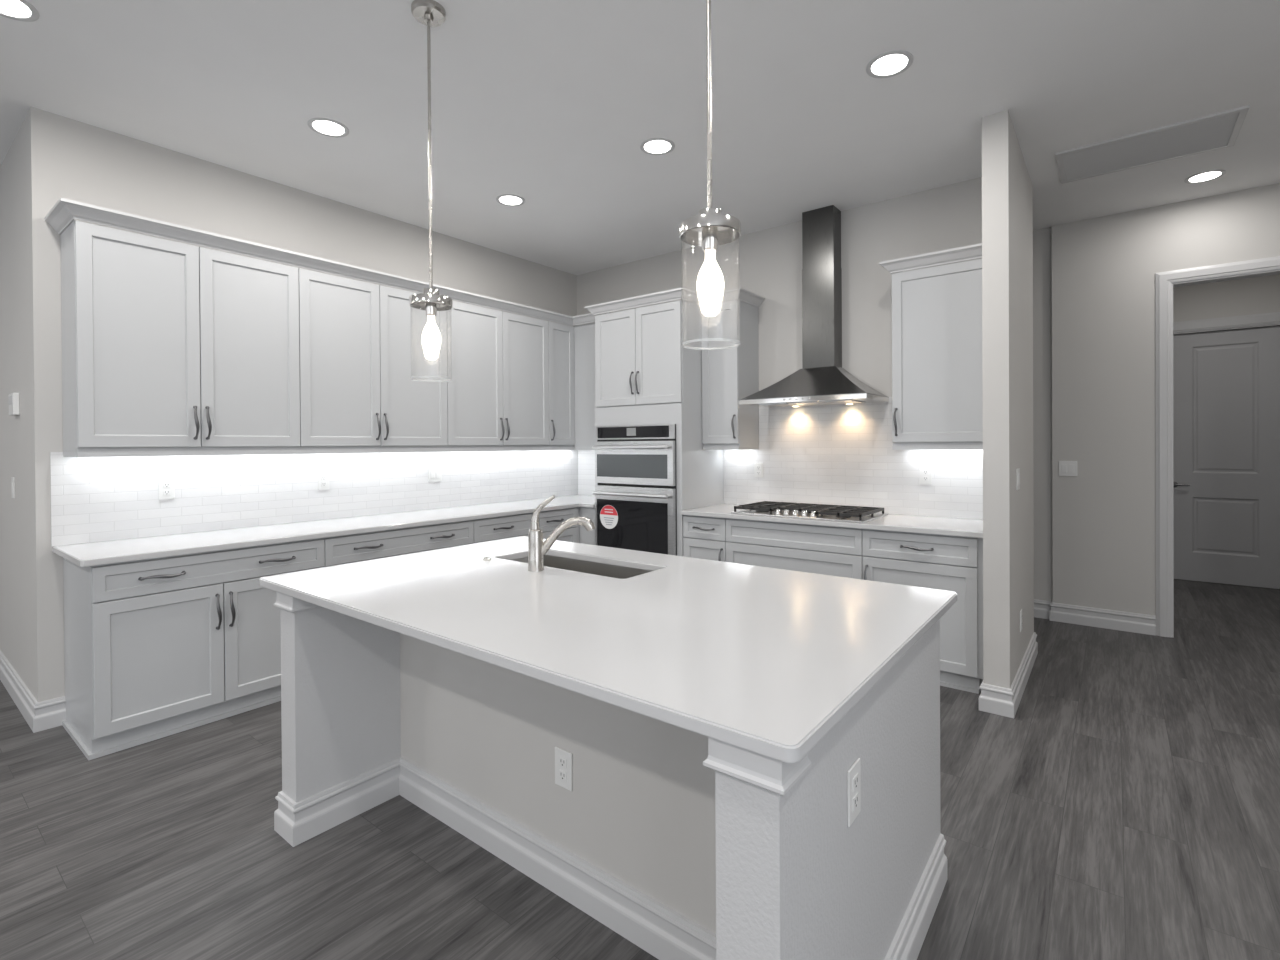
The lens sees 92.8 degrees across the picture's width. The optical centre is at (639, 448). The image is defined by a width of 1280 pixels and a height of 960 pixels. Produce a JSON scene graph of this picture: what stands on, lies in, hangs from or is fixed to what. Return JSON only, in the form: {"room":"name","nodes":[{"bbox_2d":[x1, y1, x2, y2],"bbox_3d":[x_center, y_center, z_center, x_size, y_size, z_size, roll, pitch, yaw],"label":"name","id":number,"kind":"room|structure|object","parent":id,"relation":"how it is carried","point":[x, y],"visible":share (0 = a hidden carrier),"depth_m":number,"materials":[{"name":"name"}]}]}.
{"room":"kitchen","nodes":[
{"label":"kitchen","id":0,"kind":"room"},
{"bbox_2d":[0,107,576,701],"bbox_3d":[-3.366,-0.160,5.857,4.000,3.114,4.021,0,0,38],"label":"wall","id":1,"kind":"structure","parent":0,"point":[51,157],"depth_m":3.42,"materials":[{"name":"beige paint"}]},
{"bbox_2d":[11,477,14,497],"bbox_3d":[-3.559,0.222,3.459,0.074,0.118,0.008,0,0,38],"label":"light switch","id":2,"kind":"object","parent":1,"relation":"attached to","point":[12,478],"visible":1,"depth_m":3.44,"materials":[{"name":"white plastic"}]},
{"bbox_2d":[8,393,19,415],"bbox_3d":[-3.442,-0.243,3.350,0.160,0.120,0.028,0,0,38],"label":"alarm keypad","id":3,"kind":"object","parent":1,"relation":"attached to","point":[13,398],"visible":1,"depth_m":3.31,"materials":[{"name":"white plastic"}]},
{"bbox_2d":[0,650,65,732],"bbox_3d":[-4.559,1.343,4.304,4.020,0.141,0.119,0,0,38],"label":"baseboard","id":4,"kind":"structure","parent":1,"relation":"attached to","point":[47,714],"depth_m":3.11,"materials":[{"name":"white wood"}]},
{"bbox_2d":[60,220,299,451],"bbox_3d":[-2.498,-0.543,3.401,0.382,1.110,1.011,0,0,38],"label":"upper cabinet","id":5,"kind":"object","parent":1,"relation":"attached to","point":[168,345],"visible":1,"depth_m":3.21,"materials":[{"name":"white paint"}]},
{"bbox_2d":[128,450,244,451],"bbox_3d":[-2.581,0.018,3.490,0.025,0.011,0.941,0,0,38],"label":"light","id":6,"kind":"object","parent":5,"relation":"attached to","point":[231,450],"visible":0.02,"depth_m":3.31,"materials":[{"name":"white plastic"}]},
{"bbox_2d":[44,198,610,325],"bbox_3d":[-1.626,-1.144,4.185,0.464,0.071,3.509,0,0,44],"label":"crown molding","id":7,"kind":"structure","parent":5,"relation":"on","point":[64,212],"depth_m":3.52,"materials":[{"name":"white wood"}]},
{"bbox_2d":[50,450,595,546],"bbox_3d":[-1.488,0.239,4.358,0.804,0.478,3.846,0,0,38],"label":"backsplash","id":8,"kind":"structure","parent":1,"relation":"attached to","point":[94,499],"depth_m":3.91,"materials":[{"name":"tile"}]},
{"bbox_2d":[158,478,174,499],"bbox_3d":[-2.684,0.228,3.455,0.008,0.118,0.074,0,0,38],"label":"wall outlet","id":9,"kind":"object","parent":8,"relation":"attached to","point":[166,486],"visible":1,"depth_m":3.45,"materials":[{"name":"white plastic"}]},
{"bbox_2d":[163,482,169,487],"bbox_3d":[-2.682,0.207,3.454,0.003,0.029,0.033,0,0,38],"label":"receptacle","id":10,"kind":"object","parent":9,"relation":"attached to","point":[165,484],"depth_m":3.45,"materials":[{"name":"white plastic"}]},
{"bbox_2d":[163,490,169,494],"bbox_3d":[-2.682,0.249,3.454,0.003,0.029,0.033,0,0,38],"label":"receptacle","id":11,"kind":"object","parent":9,"relation":"attached to","point":[165,492],"depth_m":3.45,"materials":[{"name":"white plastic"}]},
{"bbox_2d":[318,472,328,489],"bbox_3d":[-2.149,0.221,4.142,0.008,0.118,0.074,0,0,38],"label":"wall outlet","id":12,"kind":"object","parent":8,"relation":"attached to","point":[323,477],"visible":1,"depth_m":4.14,"materials":[{"name":"white plastic"}]},
{"bbox_2d":[428,466,441,481],"bbox_3d":[-1.621,0.201,4.820,0.008,0.118,0.118,0,0,38],"label":"light switch","id":13,"kind":"object","parent":8,"relation":"attached to","point":[434,473],"visible":1,"depth_m":4.82,"materials":[{"name":"white plastic"}]},
{"bbox_2d":[299,268,447,449],"bbox_3d":[-1.868,-0.552,4.210,0.382,1.110,1.040,0,0,38],"label":"upper cabinet","id":14,"kind":"object","parent":1,"relation":"attached to","point":[364,385],"visible":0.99,"depth_m":4.04,"materials":[{"name":"white paint"}]},
{"bbox_2d":[63,447,594,456],"bbox_3d":[-1.586,0.014,4.225,0.484,0.024,3.481,0,0,43],"label":"rail","id":15,"kind":"object","parent":14,"relation":"attached to","point":[246,452],"visible":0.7,"depth_m":3.65,"materials":[{"name":"white paint"}]},
{"bbox_2d":[446,301,548,447],"bbox_3d":[-1.232,-0.560,5.027,0.382,1.110,1.032,0,0,38],"label":"upper cabinet","id":16,"kind":"object","parent":1,"relation":"attached to","point":[498,361],"visible":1,"depth_m":4.89,"materials":[{"name":"white paint"}]},
{"bbox_2d":[0,0,1279,274],"bbox_3d":[-1.386,-1.765,3.114,10.700,0.100,13.550,0,0,38],"label":"ceiling","id":17,"kind":"structure","parent":0,"point":[552,105],"depth_m":2.98,"materials":[{"name":"paint"}]},
{"bbox_2d":[0,0,39,21],"bbox_3d":[-2.435,-1.700,2.329,0.200,0.006,0.200,0,0,38],"label":"recessed light","id":18,"kind":"object","parent":17,"relation":"in","point":[20,10],"visible":1,"depth_m":2.37,"materials":[{"name":"white plastic"}]},
{"bbox_2d":[307,118,348,137],"bbox_3d":[-1.662,-1.711,3.254,0.200,0.006,0.200,0,0,38],"label":"recessed light","id":19,"kind":"object","parent":17,"relation":"in","point":[323,126],"visible":1,"depth_m":3.25,"materials":[{"name":"white plastic"}]},
{"bbox_2d":[409,0,452,359],"bbox_3d":[-0.821,-0.992,2.385,0.161,1.444,0.161,-1,0,-33],"label":"pendant light","id":20,"kind":"object","parent":17,"relation":"hanging from","point":[430,13],"visible":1,"depth_m":2.38,"materials":[{"name":"silver metal"}]},
{"bbox_2d":[425,302,436,316],"bbox_3d":[-0.818,-0.548,2.388,0.042,0.060,0.042,0,0,38],"label":"socket","id":21,"kind":"object","parent":20,"relation":"attached to","point":[431,307],"depth_m":2.37,"materials":[{"name":"silver metal"}]},
{"bbox_2d":[496,194,524,205],"bbox_3d":[-0.898,-1.722,4.230,0.200,0.006,0.200,0,0,38],"label":"recessed light","id":22,"kind":"object","parent":17,"relation":"in","point":[506,199],"visible":1,"depth_m":4.23,"materials":[{"name":"white plastic"}]},
{"bbox_2d":[640,138,674,154],"bbox_3d":[0.101,-1.724,3.484,0.200,0.006,0.200,0,0,38],"label":"recessed light","id":23,"kind":"object","parent":17,"relation":"in","point":[653,146],"visible":1,"depth_m":3.48,"materials":[{"name":"white plastic"}]},
{"bbox_2d":[680,0,740,316],"bbox_3d":[0.182,-0.994,1.605,0.161,1.444,0.161,-1,0,-33],"label":"pendant light","id":24,"kind":"object","parent":17,"relation":"hanging from","point":[710,229],"visible":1,"depth_m":1.59,"materials":[{"name":"silver metal"}]},
{"bbox_2d":[702,227,717,252],"bbox_3d":[0.185,-0.550,1.607,0.042,0.060,0.042,0,0,38],"label":"socket","id":25,"kind":"object","parent":24,"relation":"attached to","point":[709,234],"depth_m":1.59,"materials":[{"name":"silver metal"}]},
{"bbox_2d":[866,50,913,77],"bbox_3d":[1.123,-1.726,2.744,0.200,0.006,0.200,0,0,38],"label":"recessed light","id":26,"kind":"object","parent":17,"relation":"in","point":[891,63],"visible":1,"depth_m":2.74,"materials":[{"name":"white plastic"}]},
{"bbox_2d":[1056,105,1248,183],"bbox_3d":[2.930,-1.740,3.545,0.814,0.012,0.510,0,0,38],"label":"ceiling vent","id":27,"kind":"object","parent":17,"relation":"in","point":[1220,130],"visible":1,"depth_m":3.51,"materials":[{"name":"white paint"}]},
{"bbox_2d":[1184,170,1225,183],"bbox_3d":[3.639,-1.750,3.927,0.200,0.006,0.200,0,0,38],"label":"recessed light","id":28,"kind":"object","parent":17,"relation":"in","point":[1205,176],"visible":1,"depth_m":3.92,"materials":[{"name":"white plastic"}]},
{"bbox_2d":[0,579,1279,959],"bbox_3d":[-1.365,1.449,3.133,10.700,0.100,13.550,0,0,38],"label":"floor","id":29,"kind":"structure","parent":0,"point":[1127,807],"depth_m":2.17,"materials":[{"name":"grey wood"}]},
{"bbox_2d":[62,538,324,759],"bbox_3d":[-2.380,0.963,3.319,0.665,0.884,1.038,0,0,38],"label":"base cabinet","id":30,"kind":"object","parent":29,"relation":"on","point":[156,648],"visible":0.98,"depth_m":3.00,"materials":[{"name":"white paint"}]},
{"bbox_2d":[323,520,473,566],"bbox_3d":[-1.740,0.954,4.141,0.665,0.884,1.046,0,0,38],"label":"base cabinet","id":31,"kind":"object","parent":29,"relation":"on","point":[345,549],"visible":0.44,"depth_m":3.90,"materials":[{"name":"white paint"}]},
{"bbox_2d":[472,507,594,544],"bbox_3d":[-0.834,0.942,5.194,0.801,0.884,1.730,0,0,38],"label":"base cabinet","id":32,"kind":"object","parent":29,"relation":"on","point":[502,527],"visible":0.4,"depth_m":4.89,"materials":[{"name":"white paint"}]},
{"bbox_2d":[52,495,594,566],"bbox_3d":[-1.486,0.494,4.360,0.802,0.030,3.842,0,0,38],"label":"countertop","id":33,"kind":"structure","parent":32,"relation":"on","point":[125,550],"depth_m":3.57,"materials":[{"name":"white stone"}]},
{"bbox_2d":[274,592,946,959],"bbox_3d":[-0.178,0.955,2.106,2.015,0.884,1.225,0,0,38],"label":"kitchen island","id":34,"kind":"object","parent":29,"relation":"on","point":[684,844],"visible":0.7,"depth_m":1.78,"materials":[{"name":"white lacquer"},{"name":"white paint"},{"name":"greige paint"}]},
{"bbox_2d":[555,746,572,790],"bbox_3d":[-0.241,1.004,1.911,0.074,0.118,0.008,0,0,38],"label":"wall outlet","id":35,"kind":"object","parent":34,"relation":"attached to","point":[563,758],"visible":1,"depth_m":1.91,"materials":[{"name":"white plastic"}]},
{"bbox_2d":[559,756,566,767],"bbox_3d":[-0.242,0.983,1.909,0.033,0.029,0.003,0,0,38],"label":"receptacle","id":36,"kind":"object","parent":35,"relation":"attached to","point":[562,759],"depth_m":1.91,"materials":[{"name":"white plastic"}]},
{"bbox_2d":[559,769,566,781],"bbox_3d":[-0.242,1.025,1.909,0.033,0.029,0.003,0,0,38],"label":"receptacle","id":37,"kind":"object","parent":35,"relation":"attached to","point":[562,772],"depth_m":1.91,"materials":[{"name":"white plastic"}]},
{"bbox_2d":[259,536,956,762],"bbox_3d":[-0.197,0.498,2.171,2.161,0.030,1.316,0,0,38],"label":"island countertop","id":38,"kind":"structure","parent":34,"relation":"on","point":[766,661],"depth_m":1.69,"materials":[{"name":"white stone"}]},
{"bbox_2d":[482,557,491,560],"bbox_3d":[-0.664,0.476,2.644,0.040,0.014,0.040,0,0,38],"label":"switch","id":39,"kind":"object","parent":38,"relation":"on","point":[484,558],"visible":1,"depth_m":2.63,"materials":[{"name":"silver metal"}]},
{"bbox_2d":[528,495,594,571],"bbox_3d":[-0.313,0.332,2.428,0.270,0.300,0.066,0,0,-2],"label":"kitchen faucet","id":40,"kind":"object","parent":38,"relation":"on","point":[537,548],"visible":1,"depth_m":2.41,"materials":[{"name":"silver metal"}]},
{"bbox_2d":[512,555,651,578],"bbox_3d":[-0.267,0.611,2.594,0.791,0.198,0.331,0,0,38],"label":"sink","id":41,"kind":"object","parent":38,"relation":"in","point":[620,572],"visible":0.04,"depth_m":2.75,"materials":[{"name":"silver metal"}]},
{"bbox_2d":[847,758,860,826],"bbox_3d":[0.463,0.741,1.315,0.008,0.118,0.074,0,0,38],"label":"wall outlet","id":42,"kind":"object","parent":34,"relation":"attached to","point":[854,773],"visible":1,"depth_m":1.30,"materials":[{"name":"white plastic"}]},
{"bbox_2d":[853,773,858,791],"bbox_3d":[0.465,0.720,1.314,0.003,0.029,0.033,0,0,38],"label":"receptacle","id":43,"kind":"object","parent":42,"relation":"attached to","point":[855,775],"depth_m":1.31,"materials":[{"name":"white plastic"}]},
{"bbox_2d":[853,792,858,811],"bbox_3d":[0.465,0.762,1.314,0.003,0.029,0.033,0,0,38],"label":"receptacle","id":44,"kind":"object","parent":42,"relation":"attached to","point":[855,794],"depth_m":1.31,"materials":[{"name":"white plastic"}]},
{"bbox_2d":[595,300,723,555],"bbox_3d":[0.150,0.127,5.094,0.876,2.503,0.670,0,0,38],"label":"tall cabinet","id":45,"kind":"object","parent":29,"relation":"on","point":[648,359],"visible":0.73,"depth_m":4.78,"materials":[{"name":"white paint"}]},
{"bbox_2d":[592,424,676,555],"bbox_3d":[0.108,0.365,5.054,0.792,1.106,0.670,0,0,38],"label":"wall oven","id":46,"kind":"object","parent":45,"relation":"in","point":[635,493],"visible":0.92,"depth_m":4.81,"materials":[{"name":"silver metal"}]},
{"bbox_2d":[585,287,698,315],"bbox_3d":[0.011,-1.159,4.919,0.992,0.071,0.276,0,0,38],"label":"crown molding","id":47,"kind":"structure","parent":45,"relation":"attached to","point":[682,293],"depth_m":4.75,"materials":[{"name":"white wood"}]},
{"bbox_2d":[683,515,726,561],"bbox_3d":[0.649,0.935,4.716,0.367,0.884,0.663,0,0,38],"label":"base cabinet","id":48,"kind":"object","parent":29,"relation":"on","point":[704,537],"visible":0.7,"depth_m":4.48,"materials":[{"name":"white paint"}]},
{"bbox_2d":[726,518,862,579],"bbox_3d":[1.188,0.934,4.322,0.967,0.884,0.622,0,0,38],"label":"base cabinet","id":49,"kind":"object","parent":29,"relation":"on","point":[817,549],"visible":0.3,"depth_m":4.05,"materials":[{"name":"white paint"}]},
{"bbox_2d":[681,504,982,537],"bbox_3d":[1.303,0.476,4.211,2.023,0.030,0.653,0,0,38],"label":"countertop","id":50,"kind":"structure","parent":49,"relation":"on","point":[961,527],"depth_m":3.85,"materials":[{"name":"white stone"}]},
{"bbox_2d":[730,501,887,522],"bbox_3d":[1.178,0.436,4.281,0.940,0.052,0.527,0,0,38],"label":"gas cooktop","id":51,"kind":"object","parent":50,"relation":"in","point":[857,514],"visible":1,"depth_m":4.17,"materials":[{"name":"silver metal"}]},
{"bbox_2d":[862,529,982,693],"bbox_3d":[1.828,0.933,3.799,0.686,0.884,0.663,0,0,38],"label":"base cabinet","id":52,"kind":"object","parent":29,"relation":"on","point":[942,562],"visible":0.61,"depth_m":3.49,"materials":[{"name":"white paint"}]},
{"bbox_2d":[576,177,981,396],"bbox_3d":[0.873,-0.183,5.030,3.707,3.114,0.120,0,0,38],"label":"wall","id":53,"kind":"structure","parent":0,"point":[946,217],"depth_m":4.45,"materials":[{"name":"beige paint"}]},
{"bbox_2d":[548,321,596,446],"bbox_3d":[-0.531,-0.568,5.587,0.801,1.110,0.712,0,0,38],"label":"upper cabinet","id":54,"kind":"object","parent":53,"relation":"attached to","point":[572,394],"visible":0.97,"depth_m":5.50,"materials":[{"name":"white paint"}]},
{"bbox_2d":[702,300,758,449],"bbox_3d":[0.706,-0.560,4.831,0.321,1.135,0.386,0,0,38],"label":"upper cabinet","id":55,"kind":"object","parent":53,"relation":"attached to","point":[730,350],"depth_m":4.72,"materials":[{"name":"white paint"}]},
{"bbox_2d":[721,288,764,307],"bbox_3d":[0.721,-1.163,4.804,0.379,0.071,0.403,0,0,38],"label":"crown molding","id":56,"kind":"structure","parent":55,"relation":"attached to","point":[740,294],"depth_m":4.64,"materials":[{"name":"white wood"}]},
{"bbox_2d":[739,205,888,407],"bbox_3d":[1.224,-1.027,4.343,0.913,1.420,0.514,0,0,38],"label":"range hood","id":57,"kind":"object","parent":53,"relation":"attached to","point":[822,379],"visible":1,"depth_m":4.38,"materials":[{"name":"silver metal"}]},
{"bbox_2d":[724,397,982,519],"bbox_3d":[1.498,0.048,4.464,2.024,0.820,0.008,0,0,38],"label":"backsplash","id":58,"kind":"structure","parent":53,"relation":"attached to","point":[838,454],"depth_m":4.44,"materials":[{"name":"tile"}]},
{"bbox_2d":[754,463,762,477],"bbox_3d":[0.950,0.174,4.881,0.074,0.118,0.008,0,0,38],"label":"wall outlet","id":59,"kind":"object","parent":58,"relation":"attached to","point":[758,467],"visible":1,"depth_m":4.88,"materials":[{"name":"white plastic"}]},
{"bbox_2d":[920,467,931,483],"bbox_3d":[1.931,0.182,4.118,0.074,0.118,0.008,0,0,38],"label":"wall outlet","id":60,"kind":"object","parent":58,"relation":"attached to","point":[925,472],"visible":1,"depth_m":4.12,"materials":[{"name":"white plastic"}]},
{"bbox_2d":[892,259,982,449],"bbox_3d":[1.945,-0.562,3.867,0.584,1.135,0.386,0,0,38],"label":"upper cabinet","id":61,"kind":"object","parent":53,"relation":"attached to","point":[937,396],"depth_m":3.77,"materials":[{"name":"white paint"}]},
{"bbox_2d":[879,243,981,273],"bbox_3d":[1.914,-1.165,3.876,0.642,0.071,0.403,0,0,38],"label":"crown molding","id":62,"kind":"structure","parent":61,"relation":"attached to","point":[970,252],"depth_m":3.74,"materials":[{"name":"white wood"}]},
{"bbox_2d":[982,110,1033,688],"bbox_3d":[2.212,-0.184,3.634,0.120,3.114,1.184,0,0,38],"label":"wall partition","id":63,"kind":"structure","parent":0,"point":[1007,188],"depth_m":3.19,"materials":[{"name":"beige paint"}]},
{"bbox_2d":[979,632,1037,717],"bbox_3d":[2.222,1.302,3.643,0.160,0.141,1.224,0,0,38],"label":"baseboard","id":64,"kind":"structure","parent":63,"relation":"attached to","point":[1002,701],"depth_m":3.19,"materials":[{"name":"white wood"}]},
{"bbox_2d":[1016,468,1019,489],"bbox_3d":[2.108,0.170,3.394,0.008,0.118,0.118,0,0,38],"label":"light switch","id":65,"kind":"object","parent":63,"relation":"attached to","point":[1018,469],"visible":1,"depth_m":3.36,"materials":[{"name":"white plastic"}]},
{"bbox_2d":[1020,609,1021,631],"bbox_3d":[2.183,0.984,3.490,0.008,0.118,0.074,0,0,38],"label":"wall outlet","id":66,"kind":"object","parent":63,"relation":"attached to","point":[1021,609],"visible":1,"depth_m":3.48,"materials":[{"name":"white plastic"}]},
{"bbox_2d":[1033,183,1279,615],"bbox_3d":[3.398,-0.199,4.780,5.000,3.114,0.120,0,0,38],"label":"wall","id":67,"kind":"structure","parent":0,"point":[1094,345],"depth_m":4.60,"materials":[{"name":"beige paint"}]},
{"bbox_2d":[1059,461,1076,475],"bbox_3d":[3.336,0.155,4.751,0.118,0.118,0.008,0,0,38],"label":"light switch","id":68,"kind":"object","parent":67,"relation":"attached to","point":[1066,468],"visible":1,"depth_m":4.75,"materials":[{"name":"white plastic"}]},
{"bbox_2d":[1034,599,1155,635],"bbox_3d":[2.582,1.290,5.364,2.989,0.141,0.055,0,0,38],"label":"baseboard","id":69,"kind":"structure","parent":67,"relation":"attached to","point":[1073,614],"depth_m":4.64,"materials":[{"name":"white wood"}]},
{"bbox_2d":[1155,256,1279,637],"bbox_3d":[4.214,0.041,4.138,1.094,2.631,0.140,0,0,38],"label":"trim","id":70,"kind":"structure","parent":67,"relation":"attached to","point":[1165,282],"depth_m":4.38,"materials":[{"name":"white wood"}]},
{"bbox_2d":[1173,275,1279,321],"bbox_3d":[5.835,-0.222,5.957,2.600,3.114,0.120,0,0,38],"label":"wall","id":71,"kind":"structure","parent":0,"point":[1257,295],"depth_m":5.95,"materials":[{"name":"beige paint"}]},
{"bbox_2d":[1173,326,1279,588],"bbox_3d":[5.742,0.086,5.992,0.864,2.489,0.096,0,0,38],"label":"door","id":72,"kind":"structure","parent":71,"relation":"in","point":[1226,384],"depth_m":5.98,"materials":[{"name":"paint"}]},
{"bbox_2d":[1173,312,1279,334],"bbox_3d":[5.751,0.026,6.003,1.116,2.620,0.120,0,0,38],"label":"trim","id":73,"kind":"structure","parent":71,"relation":"attached to","point":[1265,319],"depth_m":5.94,"materials":[{"name":"white wood"}]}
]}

